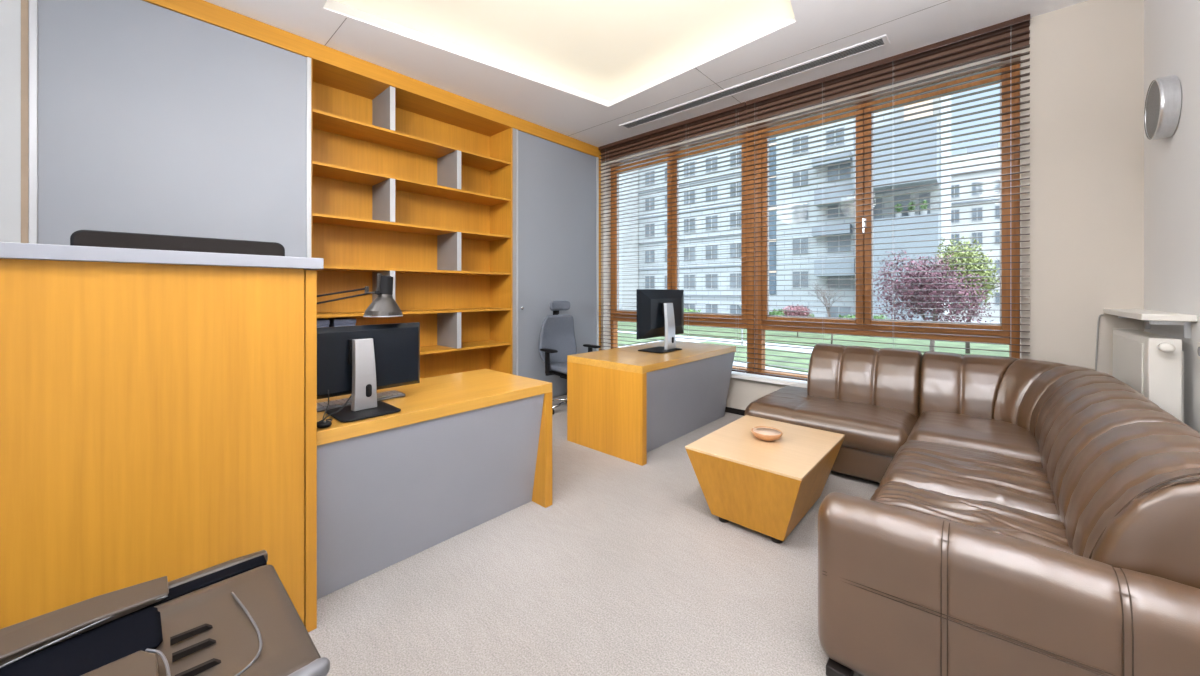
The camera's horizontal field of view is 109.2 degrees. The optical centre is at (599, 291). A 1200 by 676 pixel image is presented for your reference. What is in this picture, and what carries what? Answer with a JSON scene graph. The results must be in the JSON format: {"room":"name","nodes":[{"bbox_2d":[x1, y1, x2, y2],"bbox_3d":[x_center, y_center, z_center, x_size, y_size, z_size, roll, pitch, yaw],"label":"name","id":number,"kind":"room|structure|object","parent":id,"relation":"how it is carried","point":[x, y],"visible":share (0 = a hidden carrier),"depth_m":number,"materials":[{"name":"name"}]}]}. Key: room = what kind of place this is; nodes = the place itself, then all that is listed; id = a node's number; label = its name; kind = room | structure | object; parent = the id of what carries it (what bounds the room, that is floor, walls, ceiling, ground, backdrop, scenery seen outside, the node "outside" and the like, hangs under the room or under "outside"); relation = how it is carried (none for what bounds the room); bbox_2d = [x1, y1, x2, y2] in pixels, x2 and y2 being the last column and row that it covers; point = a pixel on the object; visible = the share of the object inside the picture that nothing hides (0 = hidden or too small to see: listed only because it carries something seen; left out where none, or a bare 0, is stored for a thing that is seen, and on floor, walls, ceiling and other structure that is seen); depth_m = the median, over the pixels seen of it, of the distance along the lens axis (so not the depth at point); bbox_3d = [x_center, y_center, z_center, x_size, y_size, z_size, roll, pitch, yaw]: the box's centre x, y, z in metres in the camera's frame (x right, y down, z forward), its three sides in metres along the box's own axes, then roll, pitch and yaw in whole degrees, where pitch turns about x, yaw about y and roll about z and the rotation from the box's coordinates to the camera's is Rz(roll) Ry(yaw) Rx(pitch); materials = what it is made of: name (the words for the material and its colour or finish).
{"room":"office","nodes":[
{"label":"office","id":0,"kind":"room"},
{"bbox_2d":[0,0,20,242],"bbox_3d":[-2.471,-0.485,3.624,0.670,3.570,7.250,0,0,42],"label":"wall","id":1,"kind":"structure","parent":0,"point":[10,10],"depth_m":2.32,"materials":[{"name":"white paint"}]},
{"bbox_2d":[21,0,28,242],"bbox_3d":[-3.309,-0.335,2.475,0.372,3.269,0.026,0,0,42],"label":"trim","id":2,"kind":"structure","parent":1,"relation":"attached to","point":[24,3],"depth_m":2.35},
{"bbox_2d":[142,0,600,157],"bbox_3d":[-1.761,-1.902,4.287,0.532,0.134,4.705,0,0,42],"label":"trim","id":3,"kind":"structure","parent":1,"relation":"attached to","point":[331,67],"depth_m":3.77,"materials":[{"name":"brown wood"}]},
{"bbox_2d":[308,394,879,675],"bbox_3d":[-0.629,1.375,1.954,5.444,0.150,7.250,0,0,42],"label":"floor","id":4,"kind":"structure","parent":0,"point":[629,569],"depth_m":1.83,"materials":[{"name":"beige carpet"}]},
{"bbox_2d":[0,242,323,631],"bbox_3d":[-1.925,0.585,0.992,0.395,1.430,2.123,0,0,42],"label":"reception desk","id":5,"kind":"object","parent":4,"relation":"on","point":[158,408],"depth_m":1.32,"materials":[{"name":"brown wood"}]},
{"bbox_2d":[0,242,323,269],"bbox_3d":[-1.925,-0.109,0.992,0.395,0.042,2.123,0,0,42],"label":"countertop","id":6,"kind":"structure","parent":5,"relation":"on","point":[8,250],"depth_m":1.30,"materials":[{"name":"grey laminate"}]},
{"bbox_2d":[70,230,284,255],"bbox_3d":[-1.496,-0.165,1.560,0.087,0.070,0.551,0,0,42],"label":"bar","id":7,"kind":"object","parent":5,"relation":"on","point":[92,238],"visible":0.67,"depth_m":1.49,"materials":[{"name":"black plastic"}]},
{"bbox_2d":[0,550,329,675],"bbox_3d":[-1.006,0.983,0.642,0.583,0.634,0.920,0,0,42],"label":"printer","id":8,"kind":"object","parent":4,"relation":"on","point":[234,617],"visible":1,"depth_m":0.87,"materials":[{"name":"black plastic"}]},
{"bbox_2d":[0,576,168,665],"bbox_3d":[-1.220,0.683,0.701,0.148,0.033,0.720,0,0,42],"label":"tray","id":9,"kind":"object","parent":8,"relation":"on","point":[53,638],"depth_m":0.87,"materials":[{"name":"plastic"}]},
{"bbox_2d":[0,592,261,675],"bbox_3d":[-1.020,0.691,0.642,0.379,0.023,0.780,0,0,42],"label":"tray","id":10,"kind":"object","parent":8,"relation":"on","point":[183,633],"depth_m":0.85,"materials":[{"name":"plastic"}]},
{"bbox_2d":[29,0,310,257],"bbox_3d":[-2.886,-0.267,3.010,0.480,3.134,1.332,0,0,42],"label":"wardrobe","id":11,"kind":"object","parent":4,"relation":"on","point":[145,117],"visible":0.34,"depth_m":2.74,"materials":[{"name":"grey laminate"}]},
{"bbox_2d":[311,59,515,378],"bbox_3d":[-1.767,-0.267,4.223,0.439,3.134,1.967,0,0,42],"label":"bookcase","id":12,"kind":"object","parent":4,"relation":"on","point":[427,204],"visible":0.71,"depth_m":4.32,"materials":[{"name":"brown wood"}]},
{"bbox_2d":[317,319,329,327],"bbox_3d":[-2.317,0.395,3.518,0.170,0.340,0.108,0,0,42],"label":"storage box","id":13,"kind":"object","parent":12,"relation":"on","point":[320,322],"visible":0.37,"depth_m":3.47,"materials":[{"name":"grey plastic"}]},
{"bbox_2d":[329,318,355,326],"bbox_3d":[-2.203,0.395,3.644,0.170,0.340,0.168,0,0,42],"label":"storage box","id":14,"kind":"object","parent":12,"relation":"on","point":[334,322],"visible":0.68,"depth_m":3.59,"materials":[{"name":"grey plastic"}]},
{"bbox_2d":[317,369,551,598],"bbox_3d":[-1.343,0.927,1.984,0.725,0.745,2.335,0,0,42],"label":"office desk","id":15,"kind":"object","parent":4,"relation":"on","point":[462,451],"visible":0.74,"depth_m":2.10,"materials":[{"name":"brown wood"}]},
{"bbox_2d":[317,421,331,428],"bbox_3d":[-1.130,0.540,1.746,0.050,0.028,0.052,0,0,42],"label":"computer mouse","id":16,"kind":"object","parent":15,"relation":"on","point":[323,424],"visible":0.96,"depth_m":1.73,"materials":[{"name":"black plastic"}]},
{"bbox_2d":[322,390,332,421],"bbox_3d":[-1.184,0.497,1.851,0.038,0.115,0.161,0,0,-32],"label":"power cable","id":17,"kind":"object","parent":15,"relation":"on","point":[327,390],"visible":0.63,"depth_m":1.89,"materials":[{"name":"black plastic"}]},
{"bbox_2d":[317,394,351,422],"bbox_3d":[-1.211,0.505,1.914,0.275,0.095,0.196,0,0,42],"label":"cable","id":18,"kind":"object","parent":15,"relation":"on","point":[351,394],"visible":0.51,"depth_m":1.90,"materials":[{"name":"black plastic"}]},
{"bbox_2d":[317,274,402,316],"bbox_3d":[-1.425,0.231,1.905,1.006,0.646,0.182,0,0,-36],"label":"desk lamp","id":19,"kind":"object","parent":15,"relation":"on","point":[384,305],"visible":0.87,"depth_m":2.10,"materials":[{"name":"metal"}]},
{"bbox_2d":[379,275,392,294],"bbox_3d":[-1.083,-0.033,2.155,0.067,0.101,0.070,0,0,42],"label":"socket","id":20,"kind":"object","parent":19,"relation":"attached to","point":[385,282],"depth_m":2.13,"materials":[{"name":"black plastic"}]},
{"bbox_2d":[317,390,404,411],"bbox_3d":[-1.221,0.544,2.137,0.120,0.022,0.445,0,0,42],"label":"keyboard","id":21,"kind":"object","parent":15,"relation":"on","point":[321,406],"visible":0.56,"depth_m":2.10,"materials":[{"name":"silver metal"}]},
{"bbox_2d":[317,322,419,422],"bbox_3d":[-1.064,0.358,2.005,0.270,0.392,0.540,0,0,42],"label":"computer monitor","id":22,"kind":"object","parent":15,"relation":"on","point":[359,361],"visible":0.96,"depth_m":1.99,"materials":[{"name":"black plastic"}]},
{"bbox_2d":[516,129,598,397],"bbox_3d":[-0.647,-0.267,5.464,0.500,3.134,1.374,0,0,42],"label":"wardrobe","id":23,"kind":"object","parent":4,"relation":"on","point":[557,186],"visible":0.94,"depth_m":5.21,"materials":[{"name":"grey laminate"}]},
{"bbox_2d":[538,301,600,414],"bbox_3d":[-0.334,0.700,4.776,0.679,1.200,0.712,0,0,-40],"label":"office chair","id":24,"kind":"object","parent":4,"relation":"on","point":[557,340],"visible":0.57,"depth_m":4.91,"materials":[{"name":"grey fabric"}]},
{"bbox_2d":[567,341,735,465],"bbox_3d":[0.555,0.927,4.054,0.815,0.745,1.608,0,0,42],"label":"office desk","id":25,"kind":"object","parent":4,"relation":"on","point":[626,403],"visible":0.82,"depth_m":3.57,"materials":[{"name":"brown wood"}]},
{"bbox_2d":[637,289,683,352],"bbox_3d":[0.630,0.265,4.119,0.280,0.580,0.780,0,0,42],"label":"computer monitor","id":26,"kind":"object","parent":25,"relation":"on","point":[660,312],"visible":1,"depth_m":4.03,"materials":[{"name":"black plastic"}]},
{"bbox_2d":[685,415,844,543],"bbox_3d":[0.999,1.090,2.533,0.629,0.420,0.837,0,0,42],"label":"coffee table","id":27,"kind":"object","parent":4,"relation":"on","point":[749,481],"visible":1,"depth_m":2.31,"materials":[{"name":"brown wood"}]},
{"bbox_2d":[751,426,782,440],"bbox_3d":[0.997,0.854,2.551,0.176,0.052,0.176,0,0,42],"label":"round bowl","id":28,"kind":"object","parent":27,"relation":"on","point":[764,433],"visible":1,"depth_m":2.52,"materials":[{"name":"ceramic"}]},
{"bbox_2d":[745,343,1199,675],"bbox_3d":[1.660,0.868,2.379,2.137,0.862,2.629,0,0,42],"label":"sofa","id":29,"kind":"object","parent":4,"relation":"on","point":[1024,517],"visible":0.96,"depth_m":1.36,"materials":[{"name":"brown leather"}]},
{"bbox_2d":[745,386,917,457],"bbox_3d":[1.835,0.965,3.354,1.088,0.220,0.950,0,0,42],"label":"seat cushion","id":30,"kind":"object","parent":29,"relation":"on","point":[869,428],"depth_m":3.03,"materials":[{"name":"brown leather"}]},
{"bbox_2d":[807,343,922,417],"bbox_3d":[2.124,0.843,3.444,0.750,0.795,0.394,0,0,42],"label":"cushion","id":31,"kind":"object","parent":29,"relation":"on","point":[889,378],"depth_m":3.30,"materials":[{"name":"brown leather"}]},
{"bbox_2d":[919,351,1018,418],"bbox_3d":[2.621,0.843,2.993,0.581,0.794,0.394,0,0,42],"label":"cushion","id":32,"kind":"object","parent":29,"relation":"on","point":[978,386],"depth_m":2.92,"materials":[{"name":"brown leather"}]},
{"bbox_2d":[879,440,1060,521],"bbox_3d":[1.854,0.957,2.107,0.713,0.236,0.756,0,0,42],"label":"seat cushion","id":33,"kind":"object","parent":29,"relation":"on","point":[948,468],"depth_m":2.01,"materials":[{"name":"brown leather"}]},
{"bbox_2d":[870,481,1072,553],"bbox_3d":[1.376,0.952,1.580,0.717,0.246,0.693,0,0,42],"label":"seat cushion","id":34,"kind":"object","parent":29,"relation":"on","point":[989,516],"depth_m":1.62,"materials":[{"name":"brown leather"}]},
{"bbox_2d":[907,411,1040,461],"bbox_3d":[2.406,0.950,2.697,0.685,0.249,0.897,0,0,42],"label":"seat cushion","id":35,"kind":"object","parent":29,"relation":"on","point":[965,429],"depth_m":2.55,"materials":[{"name":"brown leather"}]},
{"bbox_2d":[994,359,1114,435],"bbox_3d":[2.799,0.843,2.630,0.546,0.795,0.649,0,0,42],"label":"cushion","id":36,"kind":"object","parent":29,"relation":"on","point":[1022,387],"depth_m":2.67,"materials":[{"name":"brown leather"}]},
{"bbox_2d":[1035,376,1198,515],"bbox_3d":[2.293,0.842,1.948,0.380,0.795,1.087,0,0,42],"label":"cushion","id":37,"kind":"object","parent":29,"relation":"on","point":[1080,409],"depth_m":1.87,"materials":[{"name":"brown leather"}]},
{"bbox_2d":[1058,422,1199,588],"bbox_3d":[1.694,0.842,1.287,0.380,0.796,0.692,0,0,42],"label":"cushion","id":38,"kind":"object","parent":29,"relation":"on","point":[1129,498],"depth_m":1.18,"materials":[{"name":"brown leather"}]},
{"bbox_2d":[204,0,1087,146],"bbox_3d":[-0.629,-2.180,1.954,5.444,0.420,7.250,0,0,42],"label":"ceiling","id":39,"kind":"structure","parent":0,"point":[818,23],"depth_m":3.49,"materials":[{"name":"paint"}]},
{"bbox_2d":[324,0,795,105],"bbox_3d":[-0.041,-2.095,2.958,3.330,0.231,3.090,0,0,42],"label":"ceiling light panel","id":40,"kind":"object","parent":39,"relation":"attached to","point":[606,52],"visible":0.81,"depth_m":3.56,"materials":[{"name":"white paint"}]},
{"bbox_2d":[619,35,889,129],"bbox_3d":[1.261,-1.966,4.212,2.650,0.008,0.165,0,0,42],"label":"ceiling vent","id":41,"kind":"object","parent":39,"relation":"in","point":[881,41],"visible":1,"depth_m":3.94,"materials":[{"name":"metal"}]},
{"bbox_2d":[569,0,949,135],"bbox_3d":[1.318,-1.970,3.825,4.674,0.003,0.005,0,0,42],"label":"trim","id":42,"kind":"structure","parent":39,"relation":"attached to","point":[948,0],"depth_m":3.59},
{"bbox_2d":[601,0,1143,409],"bbox_3d":[1.631,-0.485,4.595,5.244,3.570,0.300,0,0,42],"label":"wall","id":43,"kind":"structure","parent":0,"point":[1086,105],"depth_m":2.91,"materials":[{"name":"white paint"}]},
{"bbox_2d":[599,158,600,350],"bbox_3d":[-0.142,-0.267,5.966,0.374,3.134,0.047,0,0,42],"label":"trim","id":44,"kind":"structure","parent":43,"relation":"attached to","point":[599,158],"depth_m":5.84,"materials":[{"name":"brown wood"}]},
{"bbox_2d":[725,407,744,415],"bbox_3d":[1.744,1.272,4.280,4.654,0.055,0.015,0,0,42],"label":"baseboard","id":45,"kind":"structure","parent":43,"relation":"attached to","point":[727,409],"depth_m":4.54,"materials":[{"name":"black"}]},
{"bbox_2d":[601,27,1028,161],"bbox_3d":[1.553,-1.867,4.455,4.136,0.204,0.012,0,0,42],"label":"trim","id":46,"kind":"structure","parent":43,"relation":"attached to","point":[1026,28],"depth_m":3.83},
{"bbox_2d":[611,64,1019,387],"bbox_3d":[1.817,-0.417,4.339,4.623,2.645,0.330,0,0,42],"label":"window","id":47,"kind":"structure","parent":43,"relation":"in","point":[755,304],"depth_m":3.98,"materials":[{"name":"brown wood"}]},
{"bbox_2d":[599,102,746,372],"bbox_3d":[0.758,-0.566,5.124,2.050,2.807,0.060,0,0,42],"label":"blind","id":48,"kind":"object","parent":47,"relation":"attached to","point":[739,107],"visible":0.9,"depth_m":5.00,"materials":[{"name":"wood"}]},
{"bbox_2d":[746,14,1029,380],"bbox_3d":[2.293,-0.566,3.732,2.073,2.807,0.060,0,0,42],"label":"blind","id":49,"kind":"object","parent":47,"relation":"attached to","point":[1021,22],"visible":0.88,"depth_m":3.55,"materials":[{"name":"metal"}]},
{"bbox_2d":[1144,0,1199,432],"bbox_3d":[1.381,-0.485,0.267,0.200,3.570,7.050,0,0,42],"label":"wall","id":50,"kind":"structure","parent":0,"point":[1171,27],"depth_m":2.25,"materials":[{"name":"white paint"}]},
{"bbox_2d":[1113,328,1183,421],"bbox_3d":[3.046,0.765,2.364,0.150,1.070,0.906,0,0,42],"label":"radiator","id":51,"kind":"object","parent":50,"relation":"attached to","point":[1152,364],"visible":0.64,"depth_m":2.13,"materials":[{"name":"white metal"}]},
{"bbox_2d":[1118,329,1170,338],"bbox_3d":[3.060,0.237,2.405,0.076,0.005,0.795,0,0,42],"label":"grille","id":52,"kind":"object","parent":51,"relation":"attached to","point":[1130,333],"depth_m":2.39,"materials":[{"name":"white metal"}]},
{"bbox_2d":[1104,309,1197,337],"bbox_3d":[3.094,0.169,2.431,0.168,0.118,0.939,0,0,42],"label":"wall shelf","id":53,"kind":"object","parent":50,"relation":"attached to","point":[1150,317],"visible":1,"depth_m":2.13,"materials":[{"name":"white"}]},
{"bbox_2d":[1095,314,1103,370],"bbox_3d":[3.328,0.573,2.842,0.009,0.854,0.041,0,0,-40],"label":"cable","id":54,"kind":"object","parent":53,"relation":"hanging from","point":[1101,314],"visible":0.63,"depth_m":2.85,"materials":[{"name":"white plastic"}]},
{"bbox_2d":[1144,75,1181,139],"bbox_3d":[3.067,-1.002,2.328,0.070,0.328,0.328,0,0,42],"label":"wall speaker","id":55,"kind":"object","parent":50,"relation":"attached to","point":[1163,102],"visible":1,"depth_m":2.26,"materials":[{"name":"metal"}]},
{"bbox_2d":[1197,342,1199,359],"bbox_3d":[2.782,0.275,1.972,0.014,0.080,0.080,0,0,42],"label":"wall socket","id":56,"kind":"object","parent":50,"relation":"attached to","point":[1198,343],"visible":1,"depth_m":1.99,"materials":[{"name":"white plastic"}]},
{"label":"outside","id":57,"kind":"structure","parent":0,"visible":0},
{"bbox_2d":[618,319,999,373],"bbox_3d":[31.115,3.050,49.202,140.000,0.300,105.300,0,0,42],"label":"ground","id":58,"kind":"structure","parent":57,"point":[981,321],"depth_m":24.02,"materials":[{"name":"grey concrete"}]},
{"bbox_2d":[619,170,638,309],"bbox_3d":[2.060,-7.900,56.312,11.400,21.600,13.800,0,0,42],"label":"block","id":59,"kind":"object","parent":58,"relation":"on","point":[630,282],"visible":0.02,"depth_m":49.18,"materials":[{"name":"concrete"}]},
{"bbox_2d":[618,333,664,346],"bbox_3d":[-6.140,2.869,27.841,17.500,0.058,13.000,0,0,42],"label":"lawn","id":60,"kind":"structure","parent":58,"relation":"on","point":[626,342],"depth_m":25.50,"materials":[{"name":"green plant"}]},
{"bbox_2d":[699,341,810,372],"bbox_3d":[10.057,2.869,16.090,5.200,0.058,18.173,0,0,-40],"label":"lawn","id":61,"kind":"structure","parent":58,"relation":"on","point":[790,354],"depth_m":18.49,"materials":[{"name":"green plant"}]},
{"bbox_2d":[739,305,742,345],"bbox_3d":[7.532,1.714,22.598,0.320,2.250,0.320,0,0,42],"label":"lamp post","id":62,"kind":"object","parent":61,"relation":"on","point":[739,305],"visible":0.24,"depth_m":22.56,"materials":[{"name":"white metal"}]},
{"bbox_2d":[873,250,994,351],"bbox_3d":[12.415,0.616,16.193,3.858,4.448,3.838,0,0,42],"label":"flowering bush","id":63,"kind":"object","parent":61,"relation":"on","point":[923,288],"visible":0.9,"depth_m":15.58,"materials":[{"name":"purple plant"}]},
{"bbox_2d":[769,308,813,316],"bbox_3d":[16.291,2.103,37.272,5.356,1.316,1.695,0,0,42],"label":"hedge","id":64,"kind":"object","parent":58,"relation":"on","point":[772,312],"visible":0.15,"depth_m":37.50,"materials":[{"name":"green plant"}]},
{"bbox_2d":[638,95,950,321],"bbox_3d":[18.139,-9.150,44.568,28.000,24.100,14.600,0,0,42],"label":"apartment building","id":65,"kind":"structure","parent":58,"relation":"on","point":[734,283],"depth_m":37.83,"materials":[{"name":"concrete"}]},
{"bbox_2d":[618,321,1008,356],"bbox_3d":[12.609,2.869,28.793,40.000,0.058,14.000,0,0,42],"label":"lawn","id":66,"kind":"structure","parent":58,"relation":"on","point":[632,325],"depth_m":24.98,"materials":[{"name":"green plant"}]},
{"bbox_2d":[684,308,701,312],"bbox_3d":[7.216,2.069,39.332,5.622,1.431,1.614,0,0,42],"label":"hedge","id":67,"kind":"object","parent":66,"relation":"on","point":[685,310],"visible":0.04,"depth_m":38.28,"materials":[{"name":"green plant"}]},
{"bbox_2d":[781,304,811,336],"bbox_3d":[12.469,1.763,27.134,1.899,2.155,1.570,0,0,42],"label":"shrub","id":68,"kind":"object","parent":66,"relation":"on","point":[790,312],"visible":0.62,"depth_m":26.80,"materials":[{"name":"pink plant"}]},
{"bbox_2d":[808,282,847,343],"bbox_3d":[12.096,1.073,22.518,2.060,3.538,2.190,0,0,42],"label":"bare tree","id":69,"kind":"object","parent":66,"relation":"on","point":[826,303],"visible":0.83,"depth_m":22.59,"materials":[{"name":"grey plant"}]},
{"bbox_2d":[839,314,887,318],"bbox_3d":[19.029,2.137,30.626,4.625,1.241,1.730,0,0,42],"label":"hedge","id":70,"kind":"object","parent":66,"relation":"on","point":[840,316],"visible":0.04,"depth_m":30.31,"materials":[{"name":"green plant"}]},
{"bbox_2d":[904,235,999,353],"bbox_3d":[17.527,0.098,20.076,5.657,5.495,3.787,0,0,31],"label":"tree","id":71,"kind":"object","parent":66,"relation":"on","point":[970,261],"visible":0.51,"depth_m":19.31,"materials":[{"name":"green plant"}]},
{"bbox_2d":[951,143,999,319],"bbox_3d":[48.341,-6.350,45.125,21.000,18.500,12.200,0,0,42],"label":"building","id":72,"kind":"structure","parent":58,"relation":"on","point":[996,307],"depth_m":44.81,"materials":[{"name":"white concrete"}]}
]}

